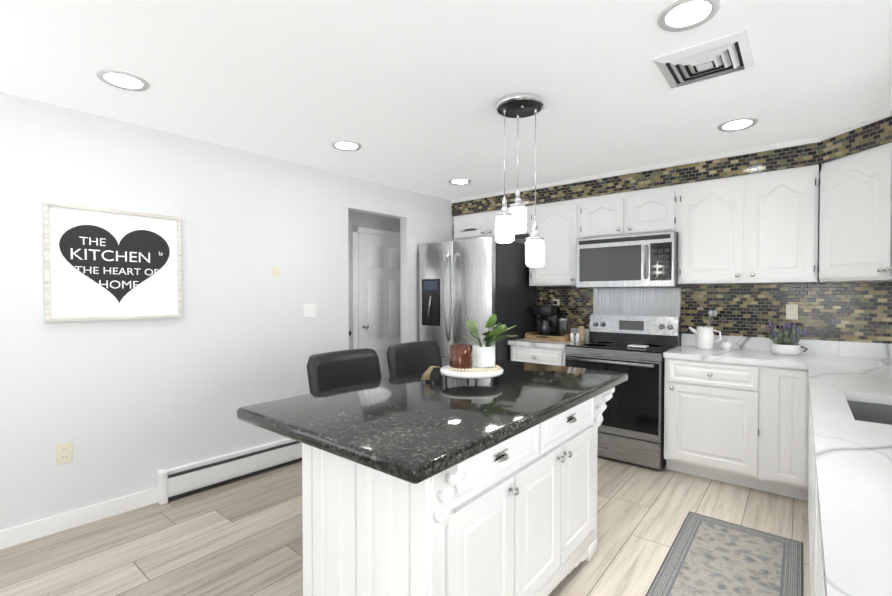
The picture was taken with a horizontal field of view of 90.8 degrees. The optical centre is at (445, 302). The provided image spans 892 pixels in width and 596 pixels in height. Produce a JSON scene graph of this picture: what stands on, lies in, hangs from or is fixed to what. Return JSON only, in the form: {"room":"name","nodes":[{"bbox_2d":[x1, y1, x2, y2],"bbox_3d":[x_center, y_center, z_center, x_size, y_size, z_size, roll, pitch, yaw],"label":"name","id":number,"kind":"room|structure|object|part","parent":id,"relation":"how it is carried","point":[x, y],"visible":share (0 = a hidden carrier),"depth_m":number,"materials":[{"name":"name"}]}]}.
{"room":"kitchen","nodes":[
{"label":"kitchen","id":0,"kind":"room"},
{"bbox_2d":[0,92,453,530],"bbox_3d":[-1.989,0.091,2.813,0.101,2.420,6.887,1,1,42],"label":"wall","id":1,"kind":"structure","parent":0,"point":[125,407],"depth_m":2.90,"materials":[{"name":"white paint"}]},
{"bbox_2d":[56,442,72,464],"bbox_3d":[-2.189,0.866,2.523,0.010,0.115,0.073,1,1,42],"label":"electrical outlet","id":2,"kind":"object","parent":1,"relation":"attached to","point":[64,452],"visible":1,"depth_m":2.52,"materials":[{"name":"beige plastic"}]},
{"bbox_2d":[0,487,156,549],"bbox_3d":[-3.068,1.275,1.556,0.014,0.095,3.547,1,1,42],"label":"baseboard","id":3,"kind":"structure","parent":1,"relation":"attached to","point":[20,534],"depth_m":2.55,"materials":[{"name":"white wood"}]},
{"bbox_2d":[43,201,181,321],"bbox_3d":[-2.003,-0.229,2.694,0.029,0.669,0.679,1,1,42],"label":"picture frame","id":4,"kind":"object","parent":1,"relation":"attached to","point":[71,293],"depth_m":2.66,"materials":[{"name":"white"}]},
{"bbox_3d":[-2.088,-0.360,2.600,0.001,0.045,0.123,1,1,41],"label":"picture text","id":5,"kind":"part","parent":4,"relation":"part of"},
{"bbox_3d":[-2.025,-0.283,2.671,0.001,0.064,0.390,1,1,43],"label":"picture text","id":6,"kind":"part","parent":4,"relation":"part of"},
{"bbox_3d":[-2.004,-0.192,2.695,0.001,0.042,0.420,1,1,41],"label":"picture text","id":7,"kind":"part","parent":4,"relation":"part of"},
{"bbox_3d":[-2.003,-0.109,2.698,0.001,0.049,0.198,1,1,43],"label":"picture text","id":8,"kind":"part","parent":4,"relation":"part of"},
{"bbox_2d":[157,438,301,504],"bbox_3d":[-1.432,1.191,3.314,0.078,0.205,1.269,1,1,42],"label":"baseboard heater","id":9,"kind":"object","parent":1,"relation":"attached to","point":[182,480],"visible":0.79,"depth_m":3.12,"materials":[{"name":"white metal"}]},
{"bbox_2d":[273,267,278,276],"bbox_3d":[-1.330,-0.239,3.451,0.012,0.080,0.052,1,1,42],"label":"jack","id":10,"kind":"object","parent":1,"relation":"attached to","point":[275,271],"visible":1,"depth_m":3.45,"materials":[{"name":"beige plastic"}]},
{"bbox_2d":[303,303,315,317],"bbox_3d":[-1.136,0.067,3.673,0.010,0.115,0.120,1,1,42],"label":"light switch","id":11,"kind":"object","parent":1,"relation":"attached to","point":[309,310],"visible":1,"depth_m":3.67,"materials":[{"name":"white plastic"}]},
{"bbox_2d":[348,207,407,349],"bbox_3d":[-0.674,0.207,4.266,0.101,2.141,0.729,1,1,42],"label":"trim","id":12,"kind":"structure","parent":1,"relation":"attached to","point":[404,275],"depth_m":4.51,"materials":[{"name":"white paint"}]},
{"bbox_2d":[348,210,399,348],"bbox_3d":[-0.963,0.056,4.959,0.100,2.420,1.891,1,1,42],"label":"wall","id":13,"kind":"structure","parent":0,"point":[366,220],"depth_m":4.88,"materials":[{"name":"grey paint"}]},
{"bbox_2d":[352,226,400,378],"bbox_3d":[-0.688,0.213,5.113,0.101,2.100,0.893,1,1,42],"label":"hall door","id":14,"kind":"structure","parent":13,"relation":"in","point":[376,324],"depth_m":5.01,"materials":[{"name":"white wood"}]},
{"bbox_2d":[0,455,810,595],"bbox_3d":[-0.988,1.365,1.982,5.884,0.100,7.301,1,1,39],"label":"floor","id":15,"kind":"structure","parent":0,"point":[242,536],"depth_m":2.43,"materials":[{"name":"brown wood"}]},
{"bbox_2d":[307,348,381,392],"bbox_3d":[-0.436,0.796,2.412,0.492,1.026,0.490,1,1,39],"label":"stool","id":16,"kind":"object","parent":15,"relation":"on","point":[334,369],"visible":0.31,"depth_m":2.50,"materials":[{"name":"black leather"}]},
{"bbox_2d":[387,340,441,376],"bbox_3d":[-0.071,0.788,2.862,0.492,1.026,0.490,1,1,39],"label":"stool","id":17,"kind":"object","parent":15,"relation":"on","point":[409,357],"visible":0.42,"depth_m":2.96,"materials":[{"name":"black leather"}]},
{"bbox_2d":[302,383,620,595],"bbox_3d":[0.157,0.875,1.957,0.736,0.881,1.344,1,1,39],"label":"kitchen island","id":18,"kind":"object","parent":15,"relation":"on","point":[515,517],"depth_m":1.54,"materials":[{"name":"white wood"}]},
{"bbox_2d":[237,359,627,490],"bbox_3d":[0.100,0.409,2.006,0.918,0.048,1.684,1,1,39],"label":"island countertop","id":19,"kind":"structure","parent":18,"relation":"on","point":[409,430],"depth_m":1.57,"materials":[{"name":"black stone"}]},
{"bbox_2d":[421,314,516,387],"bbox_3d":[0.138,0.220,2.163,0.350,0.323,0.414,1,1,39],"label":"tray","id":20,"kind":"object","parent":19,"relation":"on","point":[461,365],"visible":1,"depth_m":2.11,"materials":[{"name":"white ceramic"}]},
{"bbox_2d":[419,237,536,366],"bbox_3d":[0.319,0.323,4.575,0.890,1.875,0.952,1,1,39],"label":"fridge","id":21,"kind":"object","parent":15,"relation":"on","point":[479,281],"visible":0.4,"depth_m":4.23,"materials":[{"name":"grey metal"}]},
{"bbox_2d":[510,345,565,365],"bbox_3d":[1.021,0.841,4.261,0.553,0.874,0.647,1,1,39],"label":"base cabinet","id":22,"kind":"object","parent":15,"relation":"on","point":[550,356],"depth_m":3.99,"materials":[{"name":"white wood"}]},
{"bbox_2d":[508,326,588,348],"bbox_3d":[1.013,0.333,4.255,0.572,0.140,0.654,1,1,39],"label":"countertop","id":23,"kind":"structure","parent":22,"relation":"on","point":[518,342],"depth_m":4.09,"materials":[{"name":"white stone"}]},
{"bbox_2d":[525,305,575,341],"bbox_3d":[1.040,0.197,4.333,0.418,0.328,0.314,1,1,39],"label":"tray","id":24,"kind":"object","parent":23,"relation":"on","point":[553,326],"visible":1,"depth_m":4.29,"materials":[{"name":"brown wood"}]},
{"bbox_2d":[570,331,580,340],"bbox_3d":[1.210,0.323,4.128,0.086,0.080,0.041,0,1,21],"label":"canister","id":25,"kind":"object","parent":23,"relation":"on","point":[580,335],"depth_m":4.12,"materials":[{"name":"white ceramic"}]},
{"bbox_2d":[578,326,584,340],"bbox_3d":[1.296,0.294,4.208,0.063,0.137,0.064,1,1,30],"label":"canister","id":26,"kind":"object","parent":23,"relation":"on","point":[581,328],"depth_m":4.18,"materials":[{"name":"beige ceramic"}]},
{"bbox_2d":[564,314,680,468],"bbox_3d":[1.508,0.695,3.791,0.772,1.140,0.738,1,1,39],"label":"range","id":27,"kind":"object","parent":15,"relation":"on","point":[631,426],"visible":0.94,"depth_m":3.52,"materials":[{"name":"grey metal"}]},
{"bbox_2d":[664,358,765,490],"bbox_3d":[2.093,0.855,3.393,0.618,0.874,0.647,1,1,39],"label":"base cabinet","id":28,"kind":"object","parent":15,"relation":"on","point":[748,426],"depth_m":3.13,"materials":[{"name":"white wood"}]},
{"bbox_2d":[663,333,799,368],"bbox_3d":[2.170,0.348,3.316,0.828,0.140,0.650,1,1,39],"label":"countertop","id":29,"kind":"structure","parent":28,"relation":"on","point":[744,350],"depth_m":3.32,"materials":[{"name":"white stone"}]},
{"bbox_2d":[689,310,721,348],"bbox_3d":[2.091,0.216,3.550,0.230,0.315,0.129,1,1,39],"label":"pitcher","id":30,"kind":"object","parent":29,"relation":"on","point":[704,337],"visible":1,"depth_m":3.50,"materials":[{"name":"white ceramic"}]},
{"bbox_2d":[722,339,731,349],"bbox_3d":[2.213,0.329,3.466,0.068,0.091,0.069,1,1,39],"label":"cup","id":31,"kind":"object","parent":29,"relation":"on","point":[727,345],"visible":1,"depth_m":3.44,"materials":[{"name":"white ceramic"}]},
{"bbox_2d":[765,321,807,354],"bbox_3d":[2.476,0.259,3.207,0.256,0.241,0.260,1,1,39],"label":"lavender","id":32,"kind":"object","parent":29,"relation":"on","point":[788,336],"visible":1,"depth_m":3.18,"materials":[{"name":"white"}]},
{"bbox_2d":[645,511,802,595],"bbox_3d":[1.064,1.315,1.744,0.547,0.008,2.086,1,1,39],"label":"rug","id":33,"kind":"object","parent":15,"relation":"on","point":[707,556],"visible":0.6,"depth_m":2.20,"materials":[{"name":"grey fabric"}]},
{"bbox_2d":[766,366,805,499],"bbox_3d":[2.418,0.859,3.130,0.217,0.874,0.647,1,1,39],"label":"base cabinet","id":34,"kind":"object","parent":15,"relation":"on","point":[785,387],"depth_m":2.88,"materials":[{"name":"white wood"}]},
{"bbox_2d":[806,373,808,384],"bbox_3d":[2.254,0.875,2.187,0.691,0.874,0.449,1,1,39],"label":"base cabinet","id":35,"kind":"object","parent":15,"relation":"on","point":[807,379],"depth_m":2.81,"materials":[{"name":"white wood"}]},
{"bbox_2d":[806,457,809,500],"bbox_3d":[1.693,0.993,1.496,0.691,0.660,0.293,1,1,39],"label":"base cabinet","id":36,"kind":"object","parent":15,"relation":"on","point":[807,458],"depth_m":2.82,"materials":[{"name":"white wood"}]},
{"bbox_2d":[806,437,809,456],"bbox_3d":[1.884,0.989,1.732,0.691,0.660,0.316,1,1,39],"label":"base cabinet","id":37,"kind":"object","parent":15,"relation":"on","point":[807,438],"depth_m":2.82,"materials":[{"name":"white wood"}]},
{"bbox_2d":[808,421,813,558],"bbox_3d":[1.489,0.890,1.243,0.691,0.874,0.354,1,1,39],"label":"base cabinet","id":38,"kind":"object","parent":15,"relation":"on","point":[811,432],"depth_m":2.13,"materials":[{"name":"white wood"}]},
{"bbox_2d":[810,445,818,595],"bbox_3d":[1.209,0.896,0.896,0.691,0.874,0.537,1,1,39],"label":"base cabinet","id":39,"kind":"object","parent":15,"relation":"on","point":[814,512],"depth_m":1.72,"materials":[{"name":"white wood"}]},
{"bbox_2d":[814,517,824,595],"bbox_3d":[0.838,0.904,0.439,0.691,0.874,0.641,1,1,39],"label":"base cabinet","id":40,"kind":"object","parent":15,"relation":"on","point":[819,590],"depth_m":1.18,"materials":[{"name":"white wood"}]},
{"bbox_2d":[796,339,891,595],"bbox_3d":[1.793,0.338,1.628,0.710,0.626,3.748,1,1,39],"label":"countertop","id":41,"kind":"structure","parent":40,"relation":"on","point":[852,441],"depth_m":1.16,"materials":[{"name":"white stone"}]},
{"bbox_2d":[806,385,887,436],"bbox_3d":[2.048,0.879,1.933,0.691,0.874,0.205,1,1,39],"label":"base cabinet","id":42,"kind":"object","parent":15,"relation":"on","point":[808,407],"depth_m":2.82,"materials":[{"name":"white wood"}]},
{"bbox_2d":[0,0,891,199],"bbox_3d":[-0.988,-1.154,1.940,5.884,0.100,7.301,1,1,39],"label":"ceiling","id":43,"kind":"structure","parent":0,"point":[407,94],"depth_m":2.17,"materials":[{"name":"white paint"}]},
{"bbox_2d":[96,69,149,91],"bbox_3d":[-1.608,-1.103,2.193,0.215,0.009,0.217,1,1,39],"label":"recessed light","id":44,"kind":"object","parent":43,"relation":"in","point":[123,80],"visible":0.96,"depth_m":2.19,"materials":[{"name":"white plastic"}]},
{"bbox_2d":[331,140,361,150],"bbox_3d":[-0.713,-1.119,3.151,0.215,0.009,0.217,1,1,39],"label":"recessed light","id":45,"kind":"object","parent":43,"relation":"in","point":[347,146],"visible":0.96,"depth_m":3.14,"materials":[{"name":"white"}]},
{"bbox_2d":[448,178,470,184],"bbox_3d":[0.130,-1.135,4.143,0.215,0.009,0.217,1,1,39],"label":"recessed light","id":46,"kind":"object","parent":43,"relation":"in","point":[459,181],"visible":0.96,"depth_m":4.13,"materials":[{"name":"white"}]},
{"bbox_2d":[494,93,544,266],"bbox_3d":[0.412,-0.655,2.473,0.277,0.914,0.280,1,1,39],"label":"pendant light","id":47,"kind":"object","parent":43,"relation":"hanging from","point":[517,106],"depth_m":2.44,"materials":[{"name":"white glass"}]},
{"bbox_3d":[0.328,-0.408,2.471,0.113,0.150,0.114,1,1,39],"label":"pendant light shade","id":48,"kind":"part","parent":47,"relation":"part of","materials":[{"name":"white glass"}]},
{"bbox_3d":[0.414,-0.474,2.544,0.113,0.150,0.114,1,1,39],"label":"pendant light shade","id":49,"kind":"part","parent":47,"relation":"part of","materials":[{"name":"white glass"}]},
{"bbox_3d":[0.500,-0.273,2.468,0.113,0.150,0.114,1,1,39],"label":"pendant light shade","id":50,"kind":"part","parent":47,"relation":"part of","materials":[{"name":"white glass"}]},
{"bbox_2d":[452,116,891,216],"bbox_3d":[0.570,-1.026,2.580,3.851,0.178,3.786,1,1,39],"label":"soffit","id":51,"kind":"structure","parent":43,"relation":"attached to","point":[869,136],"depth_m":3.39,"materials":[{"name":"tile"}]},
{"bbox_2d":[657,0,720,31],"bbox_3d":[0.921,-1.094,1.674,0.215,0.009,0.217,1,1,39],"label":"recessed light","id":52,"kind":"object","parent":43,"relation":"in","point":[680,15],"visible":0.98,"depth_m":1.67,"materials":[{"name":"white plastic"}]},
{"bbox_2d":[653,29,754,88],"bbox_3d":[1.189,-1.093,2.022,0.355,0.024,0.359,1,1,39],"label":"ceiling vent","id":53,"kind":"object","parent":43,"relation":"in","point":[726,54],"visible":1,"depth_m":1.98,"materials":[{"name":"white metal"}]},
{"bbox_2d":[717,118,757,131],"bbox_3d":[1.828,-1.112,2.762,0.215,0.009,0.217,1,1,39],"label":"recessed light","id":54,"kind":"object","parent":43,"relation":"in","point":[738,124],"visible":1,"depth_m":2.75,"materials":[{"name":"white"}]},
{"bbox_2d":[513,174,843,286],"bbox_3d":[1.164,0.061,4.620,5.884,2.420,0.104,1,1,39],"label":"wall","id":55,"kind":"structure","parent":0,"point":[523,240],"depth_m":3.26,"materials":[{"name":"white paint"}]},
{"bbox_2d":[453,212,488,239],"bbox_3d":[0.361,-0.837,4.962,0.469,0.275,0.332,1,1,39],"label":"upper cabinet","id":56,"kind":"object","parent":55,"relation":"attached to","point":[470,226],"depth_m":4.82,"materials":[{"name":"white wood"}]},
{"bbox_2d":[489,206,528,238],"bbox_3d":[0.734,-0.832,4.660,0.491,0.275,0.332,1,1,39],"label":"upper cabinet","id":57,"kind":"object","parent":55,"relation":"attached to","point":[492,214],"depth_m":4.64,"materials":[{"name":"white wood"}]},
{"bbox_2d":[525,198,580,285],"bbox_3d":[1.126,-0.564,4.347,0.518,0.800,0.332,1,1,39],"label":"upper cabinet","id":58,"kind":"object","parent":55,"relation":"attached to","point":[559,223],"depth_m":4.19,"materials":[{"name":"white wood"}]},
{"bbox_2d":[581,184,680,238],"bbox_3d":[1.648,-0.767,3.922,0.824,0.380,0.332,1,1,39],"label":"upper cabinet","id":59,"kind":"object","parent":55,"relation":"attached to","point":[652,210],"depth_m":3.75,"materials":[{"name":"white wood"}]},
{"bbox_2d":[576,231,684,287],"bbox_3d":[1.607,-0.351,3.877,0.812,0.440,0.464,1,1,39],"label":"over-the-range microwave","id":60,"kind":"object","parent":59,"relation":"attached to","point":[647,260],"visible":0.98,"depth_m":3.70,"materials":[{"name":"silver metal"}]},
{"bbox_2d":[451,109,891,202],"bbox_3d":[0.337,-1.097,2.553,3.520,0.033,3.452,1,1,39],"label":"crown molding","id":61,"kind":"structure","parent":55,"relation":"attached to","point":[793,143],"depth_m":3.41,"materials":[{"name":"white wood"}]},
{"bbox_2d":[537,282,891,345],"bbox_3d":[2.115,0.116,3.779,2.930,0.538,0.004,1,1,39],"label":"backsplash","id":62,"kind":"structure","parent":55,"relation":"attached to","point":[854,311],"depth_m":3.41,"materials":[{"name":"tile"}]},
{"bbox_2d":[593,288,680,316],"bbox_3d":[1.743,-0.001,4.071,0.768,0.263,0.006,1,1,39],"label":"panel","id":63,"kind":"object","parent":62,"relation":"attached to","point":[642,301],"visible":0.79,"depth_m":4.05,"materials":[{"name":"silver metal"}]},
{"bbox_2d":[786,304,797,319],"bbox_3d":[2.633,0.072,3.349,0.072,0.115,0.010,1,1,39],"label":"electrical outlet","id":64,"kind":"object","parent":62,"relation":"attached to","point":[791,311],"visible":1,"depth_m":3.35,"materials":[{"name":"beige plastic"}]},
{"bbox_2d":[678,165,820,283],"bbox_3d":[2.303,-0.548,3.395,0.862,0.800,0.332,1,1,39],"label":"upper cabinet","id":65,"kind":"object","parent":55,"relation":"attached to","point":[762,227],"depth_m":3.23,"materials":[{"name":"white wood"}]},
{"bbox_2d":[817,146,888,277],"bbox_3d":[2.567,-0.523,2.770,0.321,0.730,0.319,1,1,39],"label":"upper cabinet","id":66,"kind":"object","parent":55,"relation":"attached to","point":[854,215],"depth_m":2.76,"materials":[{"name":"white wood"}]},
{"bbox_2d":[889,142,891,281],"bbox_3d":[2.568,-0.530,2.268,0.324,0.800,0.436,1,1,39],"label":"upper cabinet","id":67,"kind":"object","parent":55,"relation":"attached to","point":[890,144],"depth_m":2.56,"materials":[{"name":"white wood"}]}
]}

